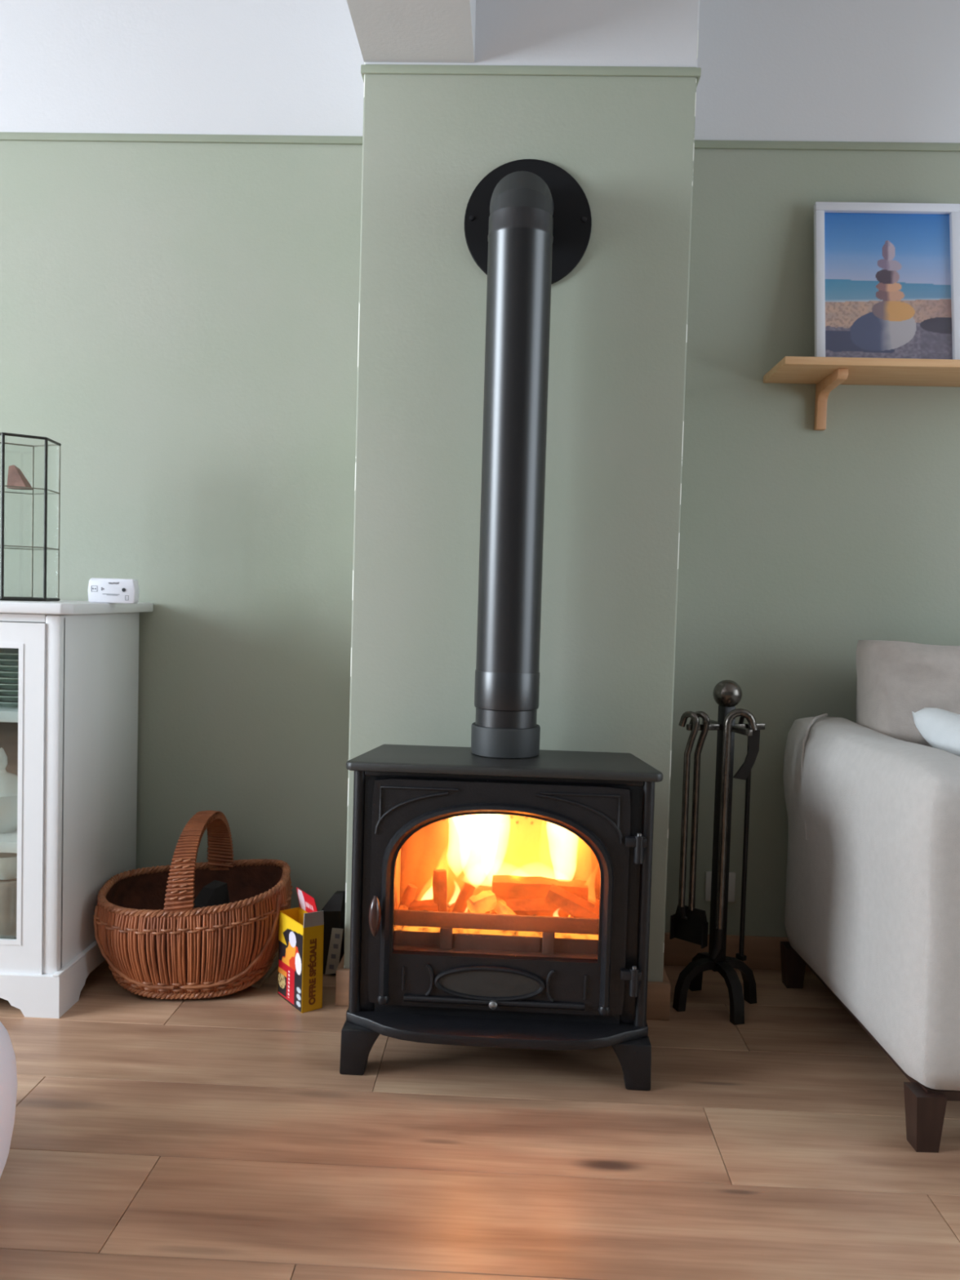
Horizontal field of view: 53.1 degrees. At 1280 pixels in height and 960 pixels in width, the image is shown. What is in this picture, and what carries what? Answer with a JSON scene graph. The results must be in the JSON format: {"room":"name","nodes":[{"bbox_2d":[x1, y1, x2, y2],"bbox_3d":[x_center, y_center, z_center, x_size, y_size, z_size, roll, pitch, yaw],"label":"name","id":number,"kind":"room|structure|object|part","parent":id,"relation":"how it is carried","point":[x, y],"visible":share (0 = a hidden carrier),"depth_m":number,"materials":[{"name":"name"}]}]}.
{"room":"living room","nodes":[
{"label":"living room","id":0,"kind":"room"},
{"bbox_2d":[0,0,959,937],"bbox_3d":[-0.348,-0.425,2.519,7.600,2.530,0.120,2,2,2],"label":"wall","id":1,"kind":"structure","parent":0,"point":[181,319],"depth_m":2.44,"materials":[{"name":"green paint"}]},
{"bbox_2d":[0,132,362,144],"bbox_3d":[-2.113,-1.312,2.483,3.722,0.018,0.007,2,2,2],"label":"trim","id":2,"kind":"structure","parent":1,"relation":"attached to","point":[3,135],"depth_m":2.43,"materials":[{"name":"green paint"}]},
{"bbox_2d":[335,932,811,1020],"bbox_3d":[1.468,0.832,2.274,3.580,0.083,0.342,2,2,2],"label":"baseboard","id":3,"kind":"structure","parent":1,"relation":"attached to","point":[762,953],"depth_m":2.46,"materials":[{"name":"brown wood"}]},
{"bbox_2d":[704,871,735,902],"bbox_3d":[0.616,0.633,2.462,0.076,0.076,0.012,2,2,2],"label":"wall socket","id":4,"kind":"object","parent":1,"relation":"attached to","point":[731,886],"visible":0.42,"depth_m":2.46,"materials":[{"name":"white plastic"}]},
{"bbox_2d":[693,140,959,151],"bbox_3d":[1.906,-1.191,2.339,2.830,0.018,0.007,2,2,2],"label":"trim","id":5,"kind":"structure","parent":1,"relation":"attached to","point":[698,144],"depth_m":2.37,"materials":[{"name":"green paint"}]},
{"bbox_2d":[763,355,959,431],"bbox_3d":[1.178,-0.578,2.296,0.946,0.133,0.197,2,2,2],"label":"wall shelf","id":6,"kind":"object","parent":1,"relation":"attached to","point":[827,373],"visible":1,"depth_m":2.27,"materials":[{"name":"brown wood"}]},
{"bbox_2d":[813,201,959,359],"bbox_3d":[0.989,-0.860,2.329,0.348,0.415,0.082,2,2,2],"label":"picture frame","id":7,"kind":"object","parent":6,"relation":"on","point":[886,275],"visible":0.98,"depth_m":2.33,"materials":[{"name":"white painted wood"},{"name":"printed paper"}]},
{"bbox_2d":[0,950,959,1279],"bbox_3d":[-0.475,0.929,0.087,7.300,0.030,4.860,2,2,2],"label":"floor","id":8,"kind":"structure","parent":0,"point":[224,1137],"depth_m":1.61,"materials":[{"name":"brown wood"}]},
{"bbox_2d":[0,1021,17,1177],"bbox_3d":[-0.974,0.695,1.368,0.568,0.297,0.568,2,2,2],"label":"pouf","id":9,"kind":"object","parent":8,"relation":"on","point":[8,1074],"visible":1,"depth_m":1.43,"materials":[{"name":"fabric"}]},
{"bbox_2d":[0,600,153,1018],"bbox_3d":[-1.313,0.346,2.282,0.895,0.894,0.477,2,2,2],"label":"display cabinet","id":10,"kind":"object","parent":8,"relation":"on","point":[76,714],"visible":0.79,"depth_m":2.10,"materials":[{"name":"white paint"}]},
{"bbox_2d":[0,878,17,938],"bbox_3d":[-1.064,0.599,2.168,0.098,0.130,0.098,2,2,2],"label":"jar","id":11,"kind":"object","parent":10,"relation":"on","point":[8,888],"visible":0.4,"depth_m":2.13,"materials":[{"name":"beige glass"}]},
{"bbox_2d":[0,852,17,879],"bbox_3d":[-1.061,0.504,2.164,0.116,0.058,0.116,2,2,2],"label":"bowl","id":12,"kind":"object","parent":11,"relation":"on","point":[8,861],"visible":0.52,"depth_m":2.12,"materials":[{"name":"white ceramic"}]},
{"bbox_2d":[0,830,17,853],"bbox_3d":[-1.316,0.435,2.303,0.793,0.024,0.404,2,3,2],"label":"shelf","id":13,"kind":"object","parent":10,"relation":"attached to","point":[8,841],"depth_m":2.09,"materials":[{"name":"white paint"}]},
{"bbox_2d":[0,747,17,833],"bbox_3d":[-1.091,0.339,2.188,0.148,0.190,0.148,2,2,2],"label":"tureen","id":14,"kind":"object","parent":10,"relation":"on","point":[8,781],"visible":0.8,"depth_m":2.15,"materials":[{"name":"white ceramic"}]},
{"bbox_2d":[0,721,17,775],"bbox_3d":[-1.210,0.304,2.391,0.200,0.235,0.100,2,2,2],"label":"panel","id":15,"kind":"object","parent":10,"relation":"on","point":[8,731],"visible":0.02,"depth_m":2.34,"materials":[{"name":"white wood"}]},
{"bbox_2d":[0,699,17,706],"bbox_3d":[-1.042,0.141,2.208,0.191,0.015,0.191,2,2,2],"label":"plate","id":16,"kind":"object","parent":10,"relation":"on","point":[3,703],"visible":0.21,"depth_m":2.15,"materials":[{"name":"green ceramic"}]},
{"bbox_2d":[0,693,17,701],"bbox_3d":[-1.043,0.127,2.207,0.191,0.015,0.191,2,2,2],"label":"plate","id":17,"kind":"object","parent":16,"relation":"on","point":[3,697],"visible":0.21,"depth_m":2.15,"materials":[{"name":"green ceramic"}]},
{"bbox_2d":[0,687,17,695],"bbox_3d":[-1.039,0.114,2.207,0.191,0.015,0.191,2,2,2],"label":"plate","id":18,"kind":"object","parent":17,"relation":"on","point":[3,691],"visible":0.14,"depth_m":2.15,"materials":[{"name":"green ceramic"}]},
{"bbox_2d":[0,681,18,688],"bbox_3d":[-1.040,0.100,2.206,0.191,0.015,0.191,2,2,2],"label":"plate","id":19,"kind":"object","parent":18,"relation":"on","point":[3,685],"visible":0.22,"depth_m":2.14,"materials":[{"name":"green ceramic"}]},
{"bbox_2d":[0,675,18,683],"bbox_3d":[-1.042,0.087,2.206,0.191,0.015,0.191,2,2,2],"label":"plate","id":20,"kind":"object","parent":19,"relation":"on","point":[3,679],"visible":0.25,"depth_m":2.14,"materials":[{"name":"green ceramic"}]},
{"bbox_2d":[0,668,18,677],"bbox_3d":[-1.039,0.073,2.205,0.191,0.015,0.191,2,2,2],"label":"plate","id":21,"kind":"object","parent":20,"relation":"on","point":[2,673],"visible":0.27,"depth_m":2.14,"materials":[{"name":"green ceramic"}]},
{"bbox_2d":[0,663,18,671],"bbox_3d":[-1.037,0.060,2.204,0.191,0.015,0.191,2,2,2],"label":"plate","id":22,"kind":"object","parent":21,"relation":"on","point":[3,667],"visible":0.22,"depth_m":2.14,"materials":[{"name":"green ceramic"}]},
{"bbox_2d":[0,657,18,665],"bbox_3d":[-1.039,0.046,2.204,0.191,0.015,0.191,2,2,2],"label":"plate","id":23,"kind":"object","parent":22,"relation":"on","point":[3,661],"visible":0.23,"depth_m":2.14,"materials":[{"name":"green ceramic"}]},
{"bbox_2d":[0,648,18,658],"bbox_3d":[-1.040,0.033,2.203,0.191,0.015,0.191,2,2,2],"label":"plate","id":24,"kind":"object","parent":23,"relation":"on","point":[4,653],"visible":0.28,"depth_m":2.15,"materials":[{"name":"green ceramic"}]},
{"bbox_2d":[0,705,17,722],"bbox_3d":[-1.308,0.149,2.290,0.793,0.024,0.404,2,3,2],"label":"shelf","id":25,"kind":"object","parent":10,"relation":"attached to","point":[7,714],"depth_m":2.08,"materials":[{"name":"white paint"}]},
{"bbox_3d":[-1.128,0.338,2.075,0.382,0.760,0.020,2,3,2],"label":"door","id":26,"kind":"part","parent":10,"relation":"part of","materials":[{"name":"white paint"}]},
{"bbox_3d":[-1.309,-0.058,2.074,0.765,0.016,0.026,2,3,2],"label":"rail","id":27,"kind":"part","parent":10,"relation":"part of","materials":[{"name":"white paint"}]},
{"bbox_3d":[-1.305,0.307,2.503,0.793,0.783,0.008,2,3,2],"label":"panel","id":28,"kind":"part","parent":10,"relation":"part of","materials":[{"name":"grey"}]},
{"bbox_2d":[0,432,61,601],"bbox_3d":[-1.065,-0.277,2.213,0.169,0.371,0.182,2,2,2],"label":"glass display case","id":29,"kind":"object","parent":10,"relation":"on","point":[46,445],"visible":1,"depth_m":2.17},
{"bbox_2d":[6,465,33,489],"bbox_3d":[-1.052,-0.372,2.199,0.046,0.053,0.032,2,2,2],"label":"crystal","id":30,"kind":"object","parent":29,"relation":"on","point":[15,477],"visible":1,"depth_m":2.19},
{"bbox_3d":[-0.921,0.336,2.076,0.034,0.780,0.028,2,3,2],"label":"corner post","id":31,"kind":"part","parent":10,"relation":"part of","materials":[{"name":"white paint"}]},
{"bbox_3d":[-0.906,0.329,2.285,0.020,0.783,0.416,2,3,2],"label":"panel","id":32,"kind":"part","parent":10,"relation":"part of","materials":[{"name":"white paint"}]},
{"bbox_2d":[88,577,139,604],"bbox_3d":[-0.851,-0.114,2.229,0.110,0.057,0.034,2,2,-1],"label":"fire alarm","id":33,"kind":"object","parent":10,"relation":"on","point":[103,590],"visible":0.99,"depth_m":2.21,"materials":[{"name":"white plastic"}]},
{"bbox_2d":[93,810,293,999],"bbox_3d":[-0.675,0.610,2.289,0.449,0.393,0.330,1,3,-7],"label":"wicker basket","id":34,"kind":"object","parent":8,"relation":"on","point":[151,935],"visible":0.98,"depth_m":2.16,"materials":[{"name":"brown wicker"}]},
{"bbox_3d":[-0.663,0.517,2.287,0.062,0.196,0.322,2,2,2],"label":"handle","id":35,"kind":"part","parent":34,"relation":"part of","materials":[{"name":"wicker"}]},
{"bbox_2d":[193,880,230,907],"bbox_3d":[-0.646,0.686,2.313,0.091,0.224,0.109,2,2,2],"label":"lump","id":36,"kind":"object","parent":34,"relation":"in","point":[216,892],"visible":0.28,"depth_m":2.28,"materials":[{"name":"black"}]},
{"bbox_2d":[251,957,278,987],"bbox_3d":[-0.516,0.810,2.342,0.020,0.008,0.170,2,3,8],"label":"baseboard","id":37,"kind":"structure","parent":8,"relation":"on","point":[274,966],"depth_m":2.32,"materials":[{"name":"brown wood"}]},
{"bbox_2d":[277,887,324,1013],"bbox_3d":[-0.406,0.700,2.183,0.054,0.248,0.129,0,3,-38],"label":"box","id":38,"kind":"object","parent":8,"relation":"on","point":[301,928],"visible":1,"depth_m":2.15,"materials":[{"name":"yellow cardboard"}]},
{"bbox_2d":[277,912,302,1012],"bbox_3d":[-0.429,0.727,2.171,0.001,0.193,0.118,0,3,-38],"label":"print","id":39,"kind":"object","parent":38,"relation":"attached to","point":[291,933],"depth_m":2.17},
{"bbox_2d":[296,888,317,912],"bbox_3d":[-0.396,0.602,2.198,0.012,0.050,0.095,0,3,-38],"label":"flap","id":40,"kind":"object","parent":38,"relation":"on","point":[307,904],"depth_m":2.20,"materials":[{"name":"red cardboard"}]},
{"bbox_2d":[320,890,345,975],"bbox_3d":[-0.359,0.718,2.358,0.060,0.200,0.050,2,3,10],"label":"packet","id":41,"kind":"object","parent":8,"relation":"on","point":[334,911],"visible":0.9,"depth_m":2.34,"materials":[{"name":"black cardboard"}]},
{"bbox_2d":[339,744,662,1090],"bbox_3d":[0.040,0.543,1.934,0.608,0.609,0.292,2,3,3],"label":"wood stove","id":42,"kind":"object","parent":8,"relation":"on","point":[433,977],"visible":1,"depth_m":1.85,"materials":[{"name":"black metal"}]},
{"bbox_3d":[-0.241,0.493,1.887,0.023,0.480,0.024,2,3,3],"label":"corner post","id":43,"kind":"part","parent":42,"relation":"part of","materials":[{"name":"black metal"}]},
{"bbox_3d":[-0.230,0.798,1.878,0.080,0.090,0.046,2,3,3],"label":"leg","id":44,"kind":"part","parent":42,"relation":"part of","materials":[{"name":"black metal"}]},
{"bbox_3d":[-0.201,0.528,1.845,0.023,0.077,0.042,2,3,3],"label":"handle","id":45,"kind":"part","parent":42,"relation":"part of","materials":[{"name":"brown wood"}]},
{"bbox_2d":[408,899,438,911],"bbox_3d":[-0.111,0.552,1.964,0.068,0.045,0.040,2,3,17],"label":"log","id":46,"kind":"object","parent":42,"relation":"in","point":[427,904],"visible":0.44,"depth_m":1.95,"materials":[{"name":"brown wood"}]},
{"bbox_3d":[-0.067,0.596,1.899,0.024,0.057,0.011,2,3,3],"label":"guard post","id":47,"kind":"part","parent":42,"relation":"part of","materials":[{"name":"metal"}]},
{"bbox_2d":[399,899,575,917],"bbox_3d":[0.038,0.561,1.969,0.417,0.037,0.124,2,2,2],"label":"bed","id":48,"kind":"object","parent":42,"relation":"on","point":[450,904],"visible":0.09,"depth_m":1.97,"materials":[{"name":"brown"}]},
{"bbox_2d":[398,884,417,909],"bbox_3d":[-0.149,0.534,1.986,0.038,0.059,0.024,2,3,11],"label":"log","id":49,"kind":"object","parent":48,"relation":"on","point":[409,894],"visible":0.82,"depth_m":1.98,"materials":[{"name":"brown wood"}]},
{"bbox_2d":[432,869,447,911],"bbox_3d":[-0.081,0.521,1.959,0.029,0.103,0.035,1,3,-19],"label":"log","id":50,"kind":"object","parent":48,"relation":"on","point":[439,881],"visible":0.77,"depth_m":1.95,"materials":[{"name":"brown wood"}]},
{"bbox_2d":[451,882,475,912],"bbox_3d":[-0.038,0.537,1.953,0.061,0.084,0.028,0,3,-32],"label":"log","id":51,"kind":"object","parent":48,"relation":"on","point":[460,905],"visible":0.68,"depth_m":1.94,"materials":[{"name":"brown wood"}]},
{"bbox_2d":[466,889,497,913],"bbox_3d":[0.004,0.530,1.942,0.056,0.040,0.040,0,3,-33],"label":"log","id":52,"kind":"object","parent":48,"relation":"on","point":[485,901],"visible":0.96,"depth_m":1.93,"materials":[{"name":"brown wood"}]},
{"bbox_2d":[493,897,516,915],"bbox_3d":[0.045,0.545,1.943,0.026,0.043,0.072,0,3,-33],"label":"log","id":53,"kind":"object","parent":48,"relation":"on","point":[501,908],"visible":0.57,"depth_m":1.93,"materials":[{"name":"brown wood"}]},
{"bbox_2d":[506,897,568,917],"bbox_3d":[0.116,0.547,1.953,0.127,0.049,0.047,2,3,-3],"label":"log","id":54,"kind":"object","parent":48,"relation":"on","point":[539,906],"visible":0.58,"depth_m":1.94,"materials":[{"name":"brown wood"}]},
{"bbox_2d":[491,875,588,902],"bbox_3d":[0.123,0.518,1.981,0.197,0.058,0.060,2,2,0],"label":"log","id":55,"kind":"object","parent":48,"relation":"on","point":[504,886],"visible":0.68,"depth_m":1.96,"materials":[{"name":"brown wood"}]},
{"bbox_2d":[544,884,599,918],"bbox_3d":[0.198,0.538,1.935,0.134,0.085,0.038,2,3,13],"label":"log","id":56,"kind":"object","parent":48,"relation":"on","point":[570,903],"visible":0.74,"depth_m":1.92,"materials":[{"name":"brown wood"}]},
{"bbox_2d":[587,895,599,906],"bbox_3d":[0.205,0.540,1.989,0.100,0.056,0.038,2,3,9],"label":"log","id":57,"kind":"object","parent":48,"relation":"on","point":[595,901],"visible":0.11,"depth_m":1.98,"materials":[{"name":"brown wood"}]},
{"bbox_3d":[0.019,0.663,1.856,0.196,0.052,0.005,2,3,3],"label":"oval plate","id":58,"kind":"part","parent":42,"relation":"part of","materials":[{"name":"black metal"}]},
{"bbox_3d":[0.025,0.701,1.850,0.016,0.016,0.024,2,3,3],"label":"air knob","id":59,"kind":"part","parent":42,"relation":"part of","materials":[{"name":"silver metal"}]},
{"bbox_3d":[0.036,0.628,1.891,0.428,0.030,0.030,2,3,3],"label":"sill","id":60,"kind":"part","parent":42,"relation":"part of","materials":[{"name":"metal"}]},
{"bbox_3d":[0.031,0.507,1.843,0.447,0.389,0.016,2,3,3],"label":"arch moulding","id":61,"kind":"part","parent":42,"relation":"part of","materials":[{"name":"black metal"}]},
{"bbox_3d":[0.034,0.748,1.940,0.592,0.021,0.287,2,3,3],"label":"plate","id":62,"kind":"part","parent":42,"relation":"part of","materials":[{"name":"black metal"}]},
{"bbox_3d":[0.034,0.600,1.898,0.170,0.034,0.007,2,3,3],"label":"ash panel","id":63,"kind":"part","parent":42,"relation":"part of","materials":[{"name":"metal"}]},
{"bbox_3d":[0.035,0.495,1.859,0.496,0.443,0.020,2,3,3],"label":"door","id":64,"kind":"part","parent":42,"relation":"part of","materials":[{"name":"black metal"}]},
{"bbox_3d":[0.049,0.448,2.043,0.468,0.317,0.022,2,3,3],"label":"panel","id":65,"kind":"part","parent":42,"relation":"part of","materials":[{"name":"clear glass"}]},
{"bbox_3d":[0.045,0.265,1.866,0.540,0.014,0.026,2,3,3],"label":"rail","id":66,"kind":"part","parent":42,"relation":"part of","materials":[{"name":"black metal"}]},
{"bbox_3d":[0.050,0.246,1.945,0.608,0.017,0.243,2,3,3],"label":"plate","id":67,"kind":"part","parent":42,"relation":"part of","materials":[{"name":"black metal"}]},
{"bbox_2d":[464,159,591,758],"bbox_3d":[0.086,-0.402,2.006,0.277,1.274,0.218,2,2,2],"label":"flue pipe","id":68,"kind":"object","parent":42,"relation":"on","point":[528,222],"visible":1,"depth_m":1.92,"materials":[{"name":"black metal"}]},
{"bbox_3d":[0.104,-0.904,2.089,0.277,0.277,0.008,2,3,2],"label":"wall plate","id":69,"kind":"part","parent":68,"relation":"part of","materials":[{"name":"black metal"}]},
{"bbox_3d":[0.135,0.602,1.889,0.024,0.057,0.011,2,3,3],"label":"guard post","id":70,"kind":"part","parent":42,"relation":"part of","materials":[{"name":"metal"}]},
{"bbox_3d":[0.288,0.814,1.852,0.080,0.090,0.046,2,3,3],"label":"leg","id":71,"kind":"part","parent":42,"relation":"part of","materials":[{"name":"black metal"}]},
{"bbox_3d":[0.318,0.511,1.859,0.023,0.480,0.024,2,3,3],"label":"corner post","id":72,"kind":"part","parent":42,"relation":"part of","materials":[{"name":"black metal"}]},
{"bbox_2d":[672,680,764,1025],"bbox_3d":[0.557,0.470,2.216,0.164,0.760,0.164,3,3,28],"label":"stand","id":73,"kind":"object","parent":8,"relation":"on","point":[727,694],"visible":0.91,"depth_m":2.20,"materials":[{"name":"metal"}]},
{"bbox_2d":[678,711,699,919],"bbox_3d":[0.469,0.400,2.188,0.051,0.478,0.017,4,3,42],"label":"poker","id":74,"kind":"object","parent":73,"relation":"hanging from","point":[686,715],"visible":1,"depth_m":2.18,"materials":[{"name":"metal"}]},
{"bbox_2d":[669,711,710,948],"bbox_3d":[0.487,0.428,2.192,0.084,0.534,0.028,4,3,42],"label":"shovel","id":75,"kind":"object","parent":73,"relation":"hanging from","point":[694,929],"visible":0.81,"depth_m":2.19,"materials":[{"name":"metal"}]},
{"bbox_3d":[0.479,0.654,2.201,0.084,0.080,0.024,4,3,42],"label":"blade","id":76,"kind":"part","parent":75,"relation":"part of","materials":[{"name":"black metal"}]},
{"bbox_3d":[0.499,0.794,2.215,0.104,0.109,0.026,1,3,-17],"label":"leg","id":77,"kind":"part","parent":73,"relation":"part of","materials":[{"name":"black metal"}]},
{"bbox_3d":[0.533,0.792,2.279,0.026,0.109,0.104,1,3,-17],"label":"leg","id":78,"kind":"part","parent":73,"relation":"part of","materials":[{"name":"black metal"}]},
{"bbox_3d":[0.517,0.199,2.189,0.100,0.014,0.012,1,3,-17],"label":"arm","id":79,"kind":"part","parent":73,"relation":"part of","materials":[{"name":"metal"}]},
{"bbox_3d":[0.551,0.197,2.252,0.012,0.014,0.100,1,3,-17],"label":"arm","id":80,"kind":"part","parent":73,"relation":"part of","materials":[{"name":"metal"}]},
{"bbox_3d":[0.563,0.798,2.181,0.026,0.109,0.104,1,3,-17],"label":"leg","id":81,"kind":"part","parent":73,"relation":"part of","materials":[{"name":"black metal"}]},
{"bbox_2d":[711,708,759,959],"bbox_3d":[0.572,0.435,2.144,0.087,0.567,0.022,2,2,2],"label":"tongs","id":82,"kind":"object","parent":73,"relation":"hanging from","point":[743,772],"visible":0.98,"depth_m":2.14,"materials":[{"name":"metal"}]},
{"bbox_3d":[0.597,0.796,2.245,0.104,0.109,0.026,1,3,-17],"label":"leg","id":83,"kind":"part","parent":73,"relation":"part of","materials":[{"name":"black metal"}]},
{"bbox_3d":[0.580,0.202,2.156,0.012,0.014,0.100,1,3,-17],"label":"arm","id":84,"kind":"part","parent":73,"relation":"part of","materials":[{"name":"metal"}]},
{"bbox_2d":[735,715,751,960],"bbox_3d":[0.609,0.455,2.229,0.012,0.575,0.048,0,3,-33],"label":"poker","id":85,"kind":"object","parent":73,"relation":"on","point":[740,955],"visible":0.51,"depth_m":2.22,"materials":[{"name":"black metal"}]},
{"bbox_3d":[0.613,0.200,2.219,0.100,0.014,0.012,1,3,-17],"label":"arm","id":86,"kind":"part","parent":73,"relation":"part of","materials":[{"name":"metal"}]},
{"bbox_2d":[780,713,959,1152],"bbox_3d":[1.741,0.554,1.997,2.029,0.679,0.778,2,2,0],"label":"sofa","id":87,"kind":"object","parent":8,"relation":"on","point":[873,894],"visible":0.97,"depth_m":1.79,"materials":[{"name":"beige fabric"}]},
{"bbox_3d":[0.770,0.800,2.361,0.052,0.100,0.052,2,2,0],"label":"leg","id":88,"kind":"part","parent":87,"relation":"part of","materials":[{"name":"brown wood"}]},
{"bbox_2d":[855,640,959,747],"bbox_3d":[1.191,0.216,2.206,0.641,0.415,0.332,2,3,10],"label":"cushion","id":89,"kind":"object","parent":87,"relation":"on","point":[895,679],"visible":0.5,"depth_m":2.15,"materials":[{"name":"beige fabric"}]},
{"bbox_3d":[0.771,0.831,1.668,0.052,0.100,0.052,2,2,0],"label":"leg","id":90,"kind":"part","parent":87,"relation":"part of","materials":[{"name":"brown wood"}]},
{"bbox_2d":[911,707,959,756],"bbox_3d":[1.089,0.287,1.853,0.331,0.264,0.497,2,2,-1],"label":"cushion","id":91,"kind":"object","parent":87,"relation":"on","point":[940,728],"visible":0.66,"depth_m":1.95,"materials":[{"name":"white fabric"}]},
{"bbox_2d":[343,0,699,982],"bbox_3d":[0.090,-0.417,2.279,0.722,2.500,0.327,2,2,2],"label":"wall","id":92,"kind":"structure","parent":0,"point":[618,335],"depth_m":2.11,"materials":[{"name":"green paint"}]},
{"bbox_2d":[360,64,701,87],"bbox_3d":[0.114,-1.238,2.240,0.735,0.018,0.334,2,2,2],"label":"trim","id":93,"kind":"structure","parent":92,"relation":"attached to","point":[365,68],"depth_m":2.07,"materials":[{"name":"green paint"}]},
{"bbox_3d":[-0.402,-1.633,-0.025,7.600,0.100,5.160,2,2,2],"label":"ceiling","id":94,"kind":"structure","parent":0,"visible":0},
{"bbox_2d":[346,0,475,62],"bbox_3d":[-0.210,-1.364,-0.184,0.241,0.411,4.532,2,2,2],"label":"ceiling beam","id":95,"kind":"structure","parent":94,"relation":"attached to","point":[405,31],"depth_m":1.97,"materials":[{"name":"white paint"}]}
]}

